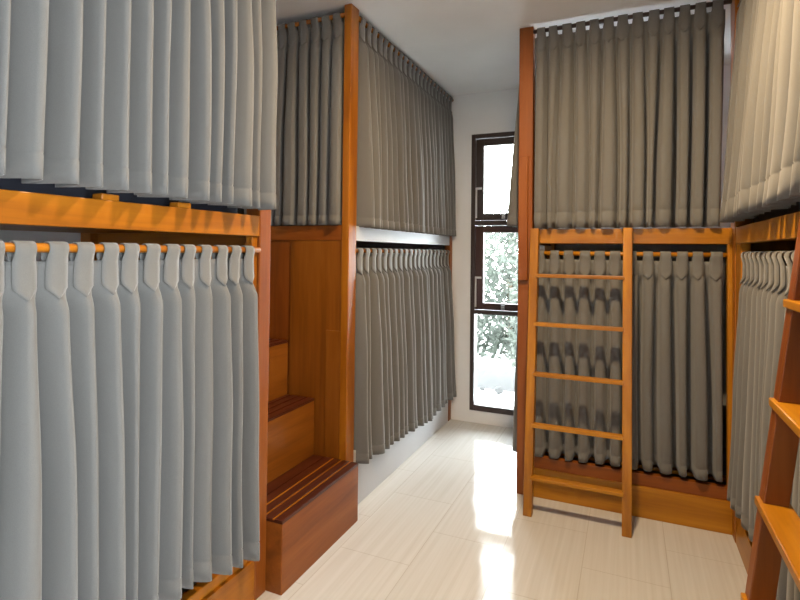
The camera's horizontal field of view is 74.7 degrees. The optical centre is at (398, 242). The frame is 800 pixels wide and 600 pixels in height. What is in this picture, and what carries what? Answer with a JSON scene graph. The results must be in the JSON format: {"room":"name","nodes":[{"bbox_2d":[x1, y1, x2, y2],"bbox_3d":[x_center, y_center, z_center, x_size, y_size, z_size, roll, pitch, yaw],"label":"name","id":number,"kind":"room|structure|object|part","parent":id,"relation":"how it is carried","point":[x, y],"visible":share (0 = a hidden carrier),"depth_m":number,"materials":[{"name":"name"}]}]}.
{"room":"dormitory","nodes":[
{"label":"dormitory","id":0,"kind":"room"},
{"bbox_2d":[0,208,243,261],"bbox_3d":[-1.701,0.053,2.123,0.100,2.630,5.924,0,-1,24],"label":"wall","id":1,"kind":"structure","parent":0,"point":[5,235],"depth_m":2.29,"materials":[{"name":"paint"}]},
{"bbox_2d":[182,419,747,599],"bbox_3d":[0.105,1.423,1.246,4.120,0.100,6.024,0,-1,24],"label":"floor","id":2,"kind":"structure","parent":0,"point":[449,523],"depth_m":2.39,"materials":[{"name":"tile"}]},
{"bbox_2d":[0,178,270,599],"bbox_3d":[-1.412,0.043,1.324,1.051,2.629,2.133,0,-1,24],"label":"bunk bed","id":3,"kind":"object","parent":2,"relation":"on","point":[100,216],"visible":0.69,"depth_m":1.80,"materials":[{"name":"red wood"}]},
{"bbox_3d":[-1.446,0.063,2.466,0.070,2.629,0.068,0,-1,24],"label":"post","id":4,"kind":"part","parent":3,"relation":"part of","materials":[{"name":"brown wood"}]},
{"bbox_3d":[-1.425,-0.134,1.338,0.874,0.103,1.980,0,-1,24],"label":"mattress","id":5,"kind":"part","parent":3,"relation":"part of","materials":[{"name":"blue fabric"}]},
{"bbox_2d":[0,240,259,599],"bbox_3d":[-0.959,0.573,1.104,0.177,1.160,1.958,0,-1,24],"label":"curtain","id":6,"kind":"object","parent":3,"relation":"hanging from","point":[129,386],"visible":0.98,"depth_m":1.47,"materials":[{"name":"grey fabric"}]},
{"bbox_3d":[-0.961,-0.084,1.130,0.043,0.079,1.995,0,-1,24],"label":"bed rail","id":7,"kind":"part","parent":3,"relation":"part of","materials":[{"name":"brown wood"}]},
{"bbox_3d":[-0.945,0.009,1.121,0.023,0.023,1.995,0,-1,24],"label":"curtain rod","id":8,"kind":"part","parent":3,"relation":"part of","materials":[{"name":"brown wood"}]},
{"bbox_3d":[-1.004,0.637,2.272,0.900,1.483,0.020,0,-1,24],"label":"panel","id":9,"kind":"part","parent":3,"relation":"part of","materials":[{"name":"brown wood"}]},
{"bbox_3d":[-0.980,1.179,1.111,0.031,0.040,1.995,0,-1,24],"label":"bed rail","id":10,"kind":"part","parent":3,"relation":"part of","materials":[{"name":"brown wood"}]},
{"bbox_3d":[-1.001,1.279,1.118,0.098,0.160,1.995,0,-1,24],"label":"board","id":11,"kind":"part","parent":3,"relation":"part of","materials":[{"name":"brown wood"}]},
{"bbox_3d":[-0.559,0.066,2.077,0.070,2.629,0.068,0,-1,24],"label":"post","id":12,"kind":"part","parent":3,"relation":"part of","materials":[{"name":"red wood"}]},
{"bbox_2d":[265,338,357,594],"bbox_3d":[-0.836,0.807,2.567,1.112,1.158,0.631,0,-1,24],"label":"stairs","id":13,"kind":"structure","parent":2,"relation":"on","point":[312,500],"depth_m":2.42,"materials":[{"name":"red wood"}]},
{"bbox_2d":[269,3,453,503],"bbox_3d":[-0.388,0.095,3.674,1.040,2.629,1.723,0,-1,24],"label":"bunk bed","id":14,"kind":"object","parent":2,"relation":"on","point":[313,268],"visible":0.51,"depth_m":2.75,"materials":[{"name":"brown wood"}]},
{"bbox_3d":[-0.866,0.690,2.953,0.606,1.404,0.018,0,-1,24],"label":"panel","id":15,"kind":"part","parent":14,"relation":"part of","materials":[{"name":"red wood"}]},
{"bbox_3d":[-0.711,-0.051,2.902,0.926,0.079,0.036,0,-1,24],"label":"rail","id":16,"kind":"part","parent":14,"relation":"part of","materials":[{"name":"red wood"}]},
{"bbox_3d":[-0.724,-1.187,2.922,1.000,0.023,0.023,0,-1,24],"label":"curtain rod","id":17,"kind":"part","parent":14,"relation":"part of","materials":[{"name":"brown wood"}]},
{"bbox_3d":[-0.442,0.691,2.764,0.318,1.404,0.024,0,-1,24],"label":"panel","id":18,"kind":"part","parent":14,"relation":"part of","materials":[{"name":"brown wood"}]},
{"bbox_3d":[-0.261,0.080,2.723,0.043,2.629,0.083,0,-1,24],"label":"post","id":19,"kind":"part","parent":14,"relation":"part of","materials":[{"name":"brown wood"}]},
{"bbox_3d":[0.060,1.261,3.465,0.036,0.300,1.580,0,-1,24],"label":"board","id":20,"kind":"part","parent":14,"relation":"part of","materials":[{"name":"white paint"}]},
{"bbox_3d":[0.082,0.059,3.481,0.022,0.022,1.580,0,-1,24],"label":"curtain rod","id":21,"kind":"part","parent":14,"relation":"part of","materials":[{"name":"brown wood"}]},
{"bbox_3d":[0.072,-0.032,3.488,0.041,0.079,1.580,0,-1,24],"label":"bed rail","id":22,"kind":"part","parent":14,"relation":"part of","materials":[{"name":"white paint"}]},
{"bbox_2d":[354,248,456,463],"bbox_3d":[0.083,0.645,3.492,0.160,1.203,1.613,0,-1,24],"label":"curtain","id":23,"kind":"object","parent":14,"relation":"hanging from","point":[405,354],"visible":0.99,"depth_m":3.20,"materials":[{"name":"grey fabric"}]},
{"bbox_3d":[0.107,-1.178,3.529,0.023,0.023,1.638,0,-1,24],"label":"curtain rod","id":24,"kind":"part","parent":14,"relation":"part of","materials":[{"name":"brown wood"}]},
{"bbox_3d":[0.393,0.686,4.227,0.050,1.483,0.060,0,-1,24],"label":"post","id":25,"kind":"part","parent":14,"relation":"part of","materials":[{"name":"red wood"}]},
{"bbox_2d":[523,228,631,537],"bbox_3d":[0.925,0.665,2.706,0.512,1.485,0.228,0,-1,24],"label":"ladder","id":26,"kind":"object","parent":2,"relation":"on","point":[530,477],"visible":1,"depth_m":2.67,"materials":[{"name":"brown wood"}]},
{"bbox_3d":[0.710,0.664,2.800,0.044,1.485,0.228,0,-1,24],"label":"rail","id":27,"kind":"part","parent":26,"relation":"part of","materials":[{"name":"brown wood"}]},
{"bbox_3d":[1.139,0.665,2.612,0.044,1.485,0.228,0,-1,24],"label":"rail","id":28,"kind":"part","parent":26,"relation":"part of","materials":[{"name":"brown wood"}]},
{"bbox_2d":[516,0,731,534],"bbox_3d":[1.835,0.108,3.031,2.072,2.629,1.115,0,-1,24],"label":"bunk bed","id":29,"kind":"object","parent":2,"relation":"on","point":[703,505],"visible":0.39,"depth_m":2.78,"materials":[{"name":"red wood"}]},
{"bbox_3d":[0.722,0.095,2.975,0.078,2.629,0.070,0,-1,24],"label":"post","id":30,"kind":"part","parent":29,"relation":"part of","materials":[{"name":"red wood"}]},
{"bbox_2d":[512,255,546,451],"bbox_3d":[0.882,0.636,3.428,0.115,1.166,0.903,0,-1,24],"label":"curtain","id":31,"kind":"object","parent":29,"relation":"hanging from","point":[514,447],"visible":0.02,"depth_m":3.04,"materials":[{"name":"grey fabric"}]},
{"bbox_3d":[0.882,0.661,3.428,0.115,1.117,0.903,0,-1,24],"label":"panel","id":32,"kind":"part","parent":31,"relation":"part of","materials":[{"name":"grey fabric"}]},
{"bbox_3d":[1.128,0.116,3.910,0.070,2.629,0.073,0,-1,24],"label":"post","id":33,"kind":"part","parent":29,"relation":"part of","materials":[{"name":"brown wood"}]},
{"bbox_2d":[534,250,622,466],"bbox_3d":[0.972,0.615,2.863,0.466,1.141,0.118,0,-1,24],"label":"curtain","id":34,"kind":"object","parent":29,"relation":"hanging from","point":[599,302],"visible":0.85,"depth_m":2.83,"materials":[{"name":"grey fabric"}]},
{"bbox_3d":[1.184,1.222,2.744,0.959,0.063,0.036,0,-1,24],"label":"bed rail","id":35,"kind":"part","parent":29,"relation":"part of","materials":[{"name":"red wood"}]},
{"bbox_3d":[1.198,-1.187,2.765,0.955,0.023,0.023,0,-1,24],"label":"curtain rod","id":36,"kind":"part","parent":29,"relation":"part of","materials":[{"name":"white metal"}]},
{"bbox_3d":[1.190,1.333,2.760,0.959,0.157,0.096,0,-1,24],"label":"board","id":37,"kind":"part","parent":29,"relation":"part of","materials":[{"name":"brown wood"}]},
{"bbox_3d":[1.194,-0.033,2.759,0.959,0.079,0.042,0,-1,24],"label":"bed rail","id":38,"kind":"part","parent":29,"relation":"part of","materials":[{"name":"brown wood"}]},
{"bbox_3d":[1.181,0.061,2.756,0.937,0.023,0.023,0,-1,24],"label":"curtain rod","id":39,"kind":"part","parent":29,"relation":"part of","materials":[{"name":"brown wood"}]},
{"bbox_2d":[632,251,724,481],"bbox_3d":[1.400,0.606,2.679,0.452,1.121,0.139,0,-1,24],"label":"curtain","id":40,"kind":"object","parent":29,"relation":"hanging from","point":[677,306],"visible":0.91,"depth_m":2.64,"materials":[{"name":"grey fabric"}]},
{"bbox_3d":[1.894,1.133,3.073,1.992,0.138,0.933,0,-1,24],"label":"mattress","id":41,"kind":"part","parent":29,"relation":"part of","materials":[{"name":"fabric"}]},
{"bbox_3d":[1.667,0.098,2.561,0.066,2.629,0.070,0,-1,24],"label":"post","id":42,"kind":"part","parent":29,"relation":"part of","materials":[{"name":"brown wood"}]},
{"bbox_2d":[732,0,799,574],"bbox_3d":[1.663,0.076,1.289,1.089,2.629,2.259,0,-1,24],"label":"bunk bed","id":43,"kind":"object","parent":2,"relation":"on","point":[777,229],"visible":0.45,"depth_m":2.37,"materials":[{"name":"brown wood"}]},
{"bbox_3d":[1.636,0.097,2.496,0.070,2.629,0.070,0,-1,24],"label":"post","id":44,"kind":"part","parent":43,"relation":"part of","materials":[{"name":"brown wood"}]},
{"bbox_3d":[1.198,1.310,1.466,0.096,0.157,2.119,0,-1,24],"label":"board","id":45,"kind":"part","parent":43,"relation":"part of","materials":[{"name":"brown wood"}]},
{"bbox_2d":[727,251,799,599],"bbox_3d":[1.155,0.585,1.463,0.122,1.126,2.043,0,-1,23],"label":"curtain","id":46,"kind":"object","parent":43,"relation":"hanging from","point":[765,284],"visible":0.69,"depth_m":2.02,"materials":[{"name":"grey fabric"}]},
{"bbox_3d":[1.188,-0.055,1.500,0.042,0.079,2.119,0,-1,24],"label":"bed rail","id":47,"kind":"part","parent":43,"relation":"part of","materials":[{"name":"brown wood"}]},
{"bbox_3d":[1.157,0.038,1.447,0.023,0.023,2.000,0,-1,24],"label":"curtain rod","id":48,"kind":"part","parent":43,"relation":"part of","materials":[{"name":"brown wood"}]},
{"bbox_3d":[2.103,0.099,2.294,0.949,2.628,0.025,0,-1,24],"label":"panel","id":49,"kind":"part","parent":43,"relation":"part of","materials":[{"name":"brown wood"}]},
{"bbox_3d":[1.665,-0.101,1.292,0.949,0.103,2.099,0,-1,24],"label":"mattress","id":50,"kind":"part","parent":43,"relation":"part of","materials":[{"name":"black fabric"}]},
{"bbox_2d":[740,218,799,599],"bbox_3d":[0.872,0.637,1.131,0.234,1.485,0.512,0,-1,24],"label":"ladder","id":51,"kind":"object","parent":2,"relation":"on","point":[776,536],"visible":1,"depth_m":1.32,"materials":[{"name":"red wood"}]},
{"bbox_2d":[276,0,730,95],"bbox_3d":[0.135,-1.306,1.294,4.120,0.100,6.024,0,-1,24],"label":"ceiling","id":52,"kind":"structure","parent":0,"point":[464,46],"depth_m":2.91,"materials":[{"name":"paint"}]},
{"bbox_2d":[0,0,277,209],"bbox_3d":[-0.914,-0.693,1.148,0.174,1.096,2.022,0,-1,24],"label":"curtain","id":53,"kind":"object","parent":52,"relation":"hanging from","point":[173,99],"visible":0.99,"depth_m":1.49,"materials":[{"name":"grey fabric"}]},
{"bbox_2d":[244,12,343,225],"bbox_3d":[-0.572,-0.647,2.875,0.642,1.111,0.142,0,-1,24],"label":"curtain","id":54,"kind":"object","parent":52,"relation":"hanging from","point":[310,88],"visible":0.66,"depth_m":2.79,"materials":[{"name":"grey fabric"}]},
{"bbox_2d":[356,16,455,235],"bbox_3d":[0.103,-0.630,3.512,0.177,1.128,1.614,0,-1,24],"label":"curtain","id":55,"kind":"object","parent":52,"relation":"hanging from","point":[406,160],"visible":0.95,"depth_m":3.20,"materials":[{"name":"grey fabric"}]},
{"bbox_2d":[507,60,541,228],"bbox_3d":[0.872,-0.638,3.461,0.145,1.114,0.903,0,-1,24],"label":"curtain","id":56,"kind":"object","parent":52,"relation":"hanging from","point":[512,220],"visible":0.14,"depth_m":3.07,"materials":[{"name":"grey fabric"}]},
{"bbox_2d":[534,0,724,228],"bbox_3d":[1.190,-0.639,2.785,0.931,1.127,0.155,0,-1,24],"label":"curtain","id":57,"kind":"object","parent":52,"relation":"hanging from","point":[629,117],"visible":0.99,"depth_m":2.74,"materials":[{"name":"grey fabric"}]},
{"bbox_2d":[719,0,799,222],"bbox_3d":[1.169,-0.669,1.539,0.162,1.106,2.133,0,-1,24],"label":"curtain","id":58,"kind":"object","parent":52,"relation":"hanging from","point":[762,172],"visible":1,"depth_m":1.75,"materials":[{"name":"grey fabric"}]},
{"bbox_2d":[356,64,730,427],"bbox_3d":[1.299,0.118,3.959,3.920,2.630,0.150,0,-1,24],"label":"wall","id":59,"kind":"structure","parent":0,"point":[491,111],"depth_m":4.20,"materials":[{"name":"paint"}]},
{"bbox_2d":[469,131,517,415],"bbox_3d":[0.832,0.234,4.109,0.535,2.195,0.095,0,-1,24],"label":"window","id":60,"kind":"structure","parent":59,"relation":"in","point":[482,223],"depth_m":4.17,"materials":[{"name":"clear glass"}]},
{"bbox_3d":[0.842,-0.500,4.128,0.465,0.650,0.043,0,-1,24],"label":"sash","id":61,"kind":"part","parent":60,"relation":"part of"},
{"bbox_3d":[0.835,0.202,4.115,0.465,0.664,0.043,0,-1,24],"label":"sash","id":62,"kind":"part","parent":60,"relation":"part of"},
{"label":"outside","id":63,"kind":"structure","parent":0,"visible":0},
{"bbox_2d":[476,314,515,406],"bbox_3d":[1.293,2.116,10.435,18.000,0.100,11.766,0,-1,24],"label":"ground","id":64,"kind":"structure","parent":63,"point":[489,396],"depth_m":7.01,"materials":[{"name":"white snow"}]},
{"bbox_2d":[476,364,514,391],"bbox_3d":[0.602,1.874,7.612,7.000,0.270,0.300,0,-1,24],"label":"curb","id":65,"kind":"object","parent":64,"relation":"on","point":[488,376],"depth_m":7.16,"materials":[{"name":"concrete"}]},
{"bbox_2d":[477,206,517,359],"bbox_3d":[2.061,0.707,9.678,2.033,2.828,1.483,0,-1,24],"label":"bush","id":66,"kind":"object","parent":64,"relation":"on","point":[495,336],"visible":0.32,"depth_m":9.39,"materials":[{"name":"green plant"}]},
{"bbox_3d":[2.050,1.375,9.665,0.092,1.370,0.092,2,-1,-44],"label":"stem","id":67,"kind":"part","parent":66,"relation":"part of","materials":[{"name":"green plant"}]},
{"bbox_2d":[494,386,503,393],"bbox_3d":[1.323,1.951,6.916,0.134,0.097,0.138,1,-1,2],"label":"stone","id":68,"kind":"object","parent":64,"relation":"on","point":[498,390],"visible":1,"depth_m":6.87,"materials":[{"name":"white stone"}]},
{"bbox_2d":[505,276,517,366],"bbox_3d":[2.476,1.182,8.053,1.691,1.831,1.200,0,-1,24],"label":"bush","id":69,"kind":"object","parent":64,"relation":"on","point":[514,322],"visible":0.02,"depth_m":8.22,"materials":[{"name":"green plant"}]}
]}

